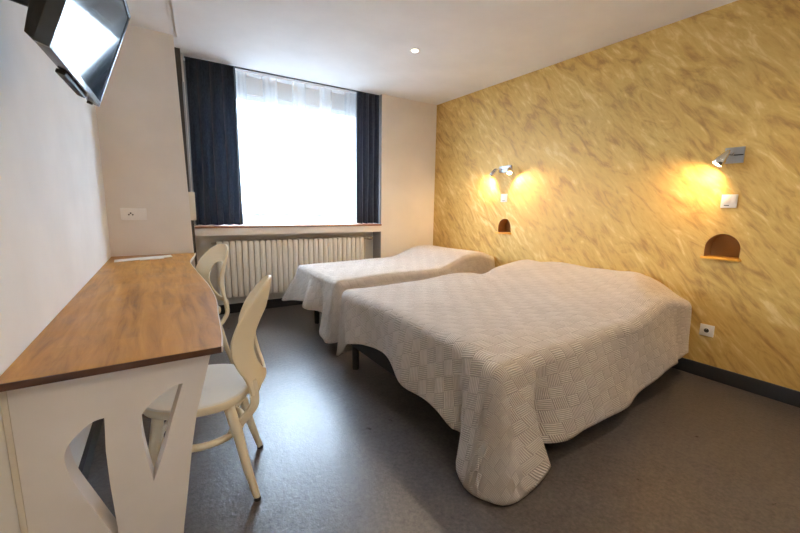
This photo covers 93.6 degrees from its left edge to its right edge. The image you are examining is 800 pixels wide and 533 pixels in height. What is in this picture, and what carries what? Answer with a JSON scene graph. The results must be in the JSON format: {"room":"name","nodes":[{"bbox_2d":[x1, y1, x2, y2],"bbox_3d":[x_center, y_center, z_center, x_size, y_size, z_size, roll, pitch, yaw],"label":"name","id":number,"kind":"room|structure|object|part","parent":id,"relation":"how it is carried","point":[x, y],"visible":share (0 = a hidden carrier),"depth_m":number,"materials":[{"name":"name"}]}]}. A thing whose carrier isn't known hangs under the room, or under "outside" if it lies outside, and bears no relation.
{"room":"hotel room","nodes":[
{"label":"hotel room","id":0,"kind":"room"},
{"bbox_2d":[0,0,110,532],"bbox_3d":[-1.192,-0.401,1.053,0.181,2.830,6.350,-5,11,-33],"label":"wall","id":1,"kind":"structure","parent":0,"point":[54,233],"depth_m":1.37,"materials":[{"name":"white paint"}]},
{"bbox_2d":[10,0,130,106],"bbox_3d":[-0.982,-0.706,1.071,0.320,0.350,0.620,-4,10,-30],"label":"television","id":2,"kind":"object","parent":1,"relation":"attached to","point":[83,39],"visible":1,"depth_m":1.04,"materials":[{"name":"grey plastic"}]},
{"bbox_2d":[79,418,103,479],"bbox_3d":[-0.928,1.012,0.930,0.018,0.085,5.471,-5,11,-32],"label":"baseboard","id":3,"kind":"structure","parent":1,"relation":"attached to","point":[89,450],"depth_m":1.76,"materials":[{"name":"grey"}]},
{"bbox_2d":[95,25,194,267],"bbox_3d":[-2.224,-0.678,3.330,0.639,2.640,0.380,-5,11,-33],"label":"wall column","id":4,"kind":"structure","parent":0,"point":[139,124],"depth_m":3.11,"materials":[{"name":"beige paint"}]},
{"bbox_2d":[120,208,146,219],"bbox_3d":[-2.221,-0.436,3.135,0.180,0.098,0.014,-5,11,-33],"label":"wall socket","id":5,"kind":"object","parent":4,"relation":"attached to","point":[126,213],"visible":1,"depth_m":3.13,"materials":[{"name":"white plastic"}]},
{"bbox_2d":[194,222,372,304],"bbox_3d":[-1.342,-0.044,4.673,2.137,1.000,0.290,-5,11,-33],"label":"wall","id":6,"kind":"structure","parent":0,"point":[203,243],"depth_m":4.31,"materials":[{"name":"paint"}]},
{"bbox_2d":[218,298,302,314],"bbox_3d":[-1.265,0.419,4.615,2.137,0.105,0.016,-5,11,-33],"label":"baseboard","id":7,"kind":"structure","parent":6,"relation":"attached to","point":[271,303],"depth_m":4.44,"materials":[{"name":"grey"}]},
{"bbox_2d":[211,236,372,297],"bbox_3d":[-1.191,0.036,4.517,1.910,0.752,0.150,-5,11,-33],"label":"radiator","id":8,"kind":"object","parent":6,"relation":"attached to","point":[248,261],"visible":0.7,"depth_m":4.29,"materials":[{"name":"metal"}]},
{"bbox_2d":[235,74,356,112],"bbox_3d":[-1.338,-2.017,4.406,2.137,0.180,0.190,-5,11,-33],"label":"sheer curtain","id":9,"kind":"object","parent":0,"point":[245,85],"visible":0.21,"depth_m":4.36,"materials":[{"name":"fabric"}]},
{"bbox_2d":[180,53,436,257],"bbox_3d":[-1.089,-0.826,4.582,3.915,2.580,0.500,-5,11,-33],"label":"wall","id":10,"kind":"structure","parent":0,"point":[408,126],"depth_m":4.96,"materials":[{"name":"beige paint"}]},
{"bbox_2d":[174,47,196,267],"bbox_3d":[-2.022,-0.685,3.589,0.079,2.580,0.070,-5,11,-33],"label":"trim","id":11,"kind":"structure","parent":10,"relation":"attached to","point":[177,50],"depth_m":3.45,"materials":[{"name":"grey"}]},
{"bbox_2d":[182,82,195,219],"bbox_3d":[-1.977,-1.059,3.494,0.073,1.250,0.032,-5,11,-33],"label":"shutter winder","id":12,"kind":"object","parent":10,"relation":"attached to","point":[191,194],"visible":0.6,"depth_m":3.54,"materials":[{"name":"beige plastic"}]},
{"bbox_2d":[183,61,195,223],"bbox_3d":[-2.116,-1.228,3.823,0.090,1.578,0.110,-5,11,-33],"label":"trim","id":13,"kind":"structure","parent":10,"relation":"attached to","point":[183,61],"depth_m":3.73,"materials":[{"name":"grey paint"}]},
{"bbox_2d":[195,223,381,227],"bbox_3d":[-1.222,-0.485,4.429,2.138,0.020,0.322,-5,11,-33],"label":"window sill","id":14,"kind":"structure","parent":10,"relation":"on","point":[332,224],"depth_m":4.27,"materials":[{"name":"white stone"}]},
{"bbox_2d":[373,95,381,257],"bbox_3d":[-0.326,-0.872,4.961,0.005,2.576,0.304,-5,11,-33],"label":"trim","id":15,"kind":"structure","parent":10,"relation":"attached to","point":[376,235],"depth_m":4.85,"materials":[{"name":"grey paint"}]},
{"bbox_2d":[126,0,736,104],"bbox_3d":[0.479,-1.816,1.913,4.015,0.250,6.350,-5,11,-33],"label":"ceiling","id":16,"kind":"structure","parent":0,"point":[466,47],"depth_m":3.04,"materials":[{"name":"paint"}]},
{"bbox_2d":[183,56,378,95],"bbox_3d":[-1.176,-2.061,4.154,2.115,0.008,0.106,-5,11,-33],"label":"rail","id":17,"kind":"object","parent":16,"relation":"attached to","point":[184,56],"visible":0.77,"depth_m":4.12,"materials":[{"name":"black plastic"}]},
{"bbox_2d":[185,57,242,224],"bbox_3d":[-1.848,-1.207,3.770,0.449,1.578,0.069,-5,11,-33],"label":"curtain","id":18,"kind":"object","parent":17,"relation":"hanging from","point":[211,87],"visible":1,"depth_m":3.77,"materials":[{"name":"blue fabric"}]},
{"bbox_2d":[356,92,378,223],"bbox_3d":[-0.406,-1.333,4.720,0.321,1.578,0.057,-5,11,-33],"label":"curtain","id":19,"kind":"object","parent":17,"relation":"hanging from","point":[367,105],"visible":1,"depth_m":4.71,"materials":[{"name":"blue fabric"}]},
{"bbox_2d":[410,48,419,52],"bbox_3d":[0.133,-1.914,3.334,0.092,0.009,0.092,-5,11,-33],"label":"recessed light","id":20,"kind":"object","parent":16,"relation":"in","point":[414,50],"visible":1,"depth_m":3.32,"materials":[{"name":"white plastic"}]},
{"bbox_2d":[87,304,799,532],"bbox_3d":[0.444,0.914,2.285,4.065,0.100,6.450,-5,11,-33],"label":"floor","id":21,"kind":"structure","parent":0,"point":[345,449],"depth_m":1.80,"materials":[{"name":"grey plastic"}]},
{"bbox_2d":[0,253,222,532],"bbox_3d":[-1.424,0.458,2.219,0.645,0.766,2.628,-5,11,-33],"label":"desk","id":22,"kind":"object","parent":21,"relation":"on","point":[137,330],"visible":1,"depth_m":1.12,"materials":[{"name":"brown wood"}]},
{"bbox_3d":[-0.816,0.645,1.150,0.463,0.745,0.072,-5,11,-33],"label":"panel","id":23,"kind":"part","parent":22,"relation":"part of","materials":[{"name":"white wood"}]},
{"bbox_2d":[114,255,171,261],"bbox_3d":[-2.048,-0.066,3.011,0.123,0.004,0.454,7,11,34],"label":"leaflet","id":24,"kind":"object","parent":22,"relation":"on","point":[162,256],"visible":0.93,"depth_m":2.98,"materials":[{"name":"white paper"}]},
{"bbox_2d":[143,275,271,501],"bbox_3d":[-0.797,0.494,1.598,0.506,0.905,0.424,-2,9,-18],"label":"chair","id":25,"kind":"object","parent":21,"relation":"on","point":[226,387],"visible":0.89,"depth_m":1.51,"materials":[{"name":"beige paint"}]},
{"bbox_3d":[-0.942,0.762,1.446,0.043,0.419,0.105,5,10,25],"label":"leg","id":26,"kind":"part","parent":25,"relation":"part of","materials":[{"name":"beige paint"}]},
{"bbox_3d":[-0.845,0.515,1.585,0.405,0.042,0.424,-2,9,-18],"label":"seat","id":27,"kind":"part","parent":25,"relation":"part of","materials":[{"name":"beige paint"}]},
{"bbox_3d":[-0.647,0.752,1.530,0.148,0.421,0.044,3,9,16],"label":"leg","id":28,"kind":"part","parent":25,"relation":"part of","materials":[{"name":"beige paint"}]},
{"bbox_3d":[-0.628,0.276,1.620,0.158,0.476,0.365,-2,9,-18],"label":"backrest","id":29,"kind":"part","parent":25,"relation":"part of","materials":[{"name":"beige paint"}]},
{"bbox_3d":[-0.742,0.706,1.811,0.044,0.421,0.148,8,11,37],"label":"leg","id":30,"kind":"part","parent":25,"relation":"part of","materials":[{"name":"beige paint"}]},
{"bbox_2d":[195,244,232,363],"bbox_3d":[-1.499,0.303,2.748,0.424,0.905,0.506,7,11,34],"label":"chair","id":31,"kind":"object","parent":21,"relation":"on","point":[219,252],"visible":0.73,"depth_m":2.88,"materials":[{"name":"beige paint"}]},
{"bbox_3d":[-1.397,0.070,2.856,0.365,0.476,0.158,7,11,34],"label":"backrest","id":32,"kind":"part","parent":31,"relation":"part of","materials":[{"name":"beige paint"}]},
{"bbox_3d":[-1.316,0.544,2.792,0.148,0.421,0.044,-3,10,-21],"label":"leg","id":33,"kind":"part","parent":31,"relation":"part of","materials":[{"name":"beige paint"}]},
{"bbox_2d":[314,310,321,323],"bbox_3d":[0.016,0.271,4.151,1.936,0.580,0.816,-6,11,-37],"label":"bed","id":34,"kind":"object","parent":21,"relation":"on","point":[316,313],"visible":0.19,"depth_m":3.88,"materials":[{"name":"black wood"}]},
{"bbox_2d":[282,245,494,343],"bbox_3d":[0.006,0.158,4.098,2.310,0.631,1.140,-6,11,-38],"label":"bedspread","id":35,"kind":"object","parent":34,"relation":"on","point":[320,287],"visible":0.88,"depth_m":3.64,"materials":[{"name":"white fabric"}]},
{"bbox_2d":[350,344,395,376],"bbox_3d":[0.840,0.506,2.814,2.086,0.555,1.306,-5,11,-33],"label":"bed","id":36,"kind":"object","parent":21,"relation":"on","point":[377,356],"visible":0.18,"depth_m":2.50,"materials":[{"name":"black metal"}]},
{"bbox_3d":[-0.331,0.668,2.808,0.055,0.200,0.055,-5,11,-33],"label":"leg","id":37,"kind":"part","parent":36,"relation":"part of","materials":[{"name":"black"}]},
{"bbox_2d":[336,260,691,505],"bbox_3d":[0.865,0.425,2.725,2.315,0.725,1.690,-5,11,-33],"label":"bedspread","id":38,"kind":"object","parent":36,"relation":"on","point":[516,358],"visible":1,"depth_m":1.94,"materials":[{"name":"white fabric"}]},
{"bbox_2d":[433,0,799,390],"bbox_3d":[2.106,-0.517,2.925,0.120,2.580,5.900,-5,11,-33],"label":"wall","id":39,"kind":"structure","parent":0,"point":[610,150],"depth_m":2.87,"materials":[{"name":"yellow paint"}]},
{"bbox_2d":[489,165,511,176],"bbox_3d":[1.126,-1.056,4.157,0.120,0.118,0.332,-5,11,-33],"label":"reading lamp","id":40,"kind":"object","parent":39,"relation":"attached to","point":[508,169],"visible":1,"depth_m":4.19,"materials":[{"name":"silver metal"}]},
{"bbox_3d":[1.172,-1.084,4.180,0.014,0.068,0.170,-5,11,-33],"label":"mounting plate","id":41,"kind":"part","parent":40,"relation":"part of","materials":[{"name":"silver metal"}]},
{"bbox_2d":[495,219,510,233],"bbox_3d":[1.218,-0.460,4.282,0.153,0.170,0.209,-5,11,-33],"label":"wall niche","id":42,"kind":"object","parent":39,"relation":"attached to","point":[504,227],"visible":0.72,"depth_m":4.36,"materials":[{"name":"brown paint"}]},
{"bbox_2d":[501,194,507,201],"bbox_3d":[1.169,-0.771,4.226,0.014,0.090,0.090,-5,11,-33],"label":"light switch","id":43,"kind":"object","parent":39,"relation":"attached to","point":[503,196],"visible":1,"depth_m":4.22,"materials":[{"name":"white plastic"}]},
{"bbox_2d":[699,323,714,336],"bbox_3d":[2.229,0.465,2.732,0.020,0.084,0.084,-5,11,-33],"label":"wall socket","id":44,"kind":"object","parent":39,"relation":"attached to","point":[706,330],"visible":1,"depth_m":2.73,"materials":[{"name":"white plastic"}]},
{"bbox_2d":[700,234,740,261],"bbox_3d":[2.291,-0.140,2.652,0.153,0.180,0.224,-5,11,-33],"label":"wall niche","id":45,"kind":"object","parent":39,"relation":"attached to","point":[726,247],"visible":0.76,"depth_m":2.70,"materials":[{"name":"brown paint"}]},
{"bbox_2d":[711,146,745,167],"bbox_3d":[2.209,-0.737,2.544,0.172,0.134,0.087,2,9,9],"label":"reading lamp","id":46,"kind":"object","parent":39,"relation":"attached to","point":[735,154],"visible":1,"depth_m":2.52,"materials":[{"name":"silver metal"}]},
{"bbox_3d":[2.256,-0.750,2.535,0.014,0.104,0.104,-5,11,-33],"label":"mounting plate","id":47,"kind":"part","parent":46,"relation":"part of","materials":[{"name":"silver metal"}]},
{"bbox_2d":[720,194,737,207],"bbox_3d":[2.256,-0.448,2.575,0.014,0.090,0.088,-5,11,-33],"label":"light switch","id":48,"kind":"object","parent":39,"relation":"attached to","point":[727,201],"visible":1,"depth_m":2.57,"materials":[{"name":"white plastic"}]},
{"bbox_2d":[672,357,799,407],"bbox_3d":[2.043,0.716,3.059,0.018,0.100,5.850,-5,11,-33],"label":"baseboard","id":49,"kind":"structure","parent":39,"relation":"attached to","point":[789,396],"depth_m":2.58,"materials":[{"name":"grey"}]},
{"bbox_3d":[-1.351,-1.229,4.530,2.137,1.415,0.190,-5,11,-33],"label":"pier","id":50,"kind":"object","parent":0,"visible":0},
{"bbox_2d":[236,93,356,222],"bbox_3d":[-1.294,-1.237,4.536,1.770,1.400,0.060,-5,11,-33],"label":"window","id":51,"kind":"structure","parent":50,"relation":"attached to","point":[298,162],"depth_m":4.55,"materials":[{"name":"white glass"}]}
]}

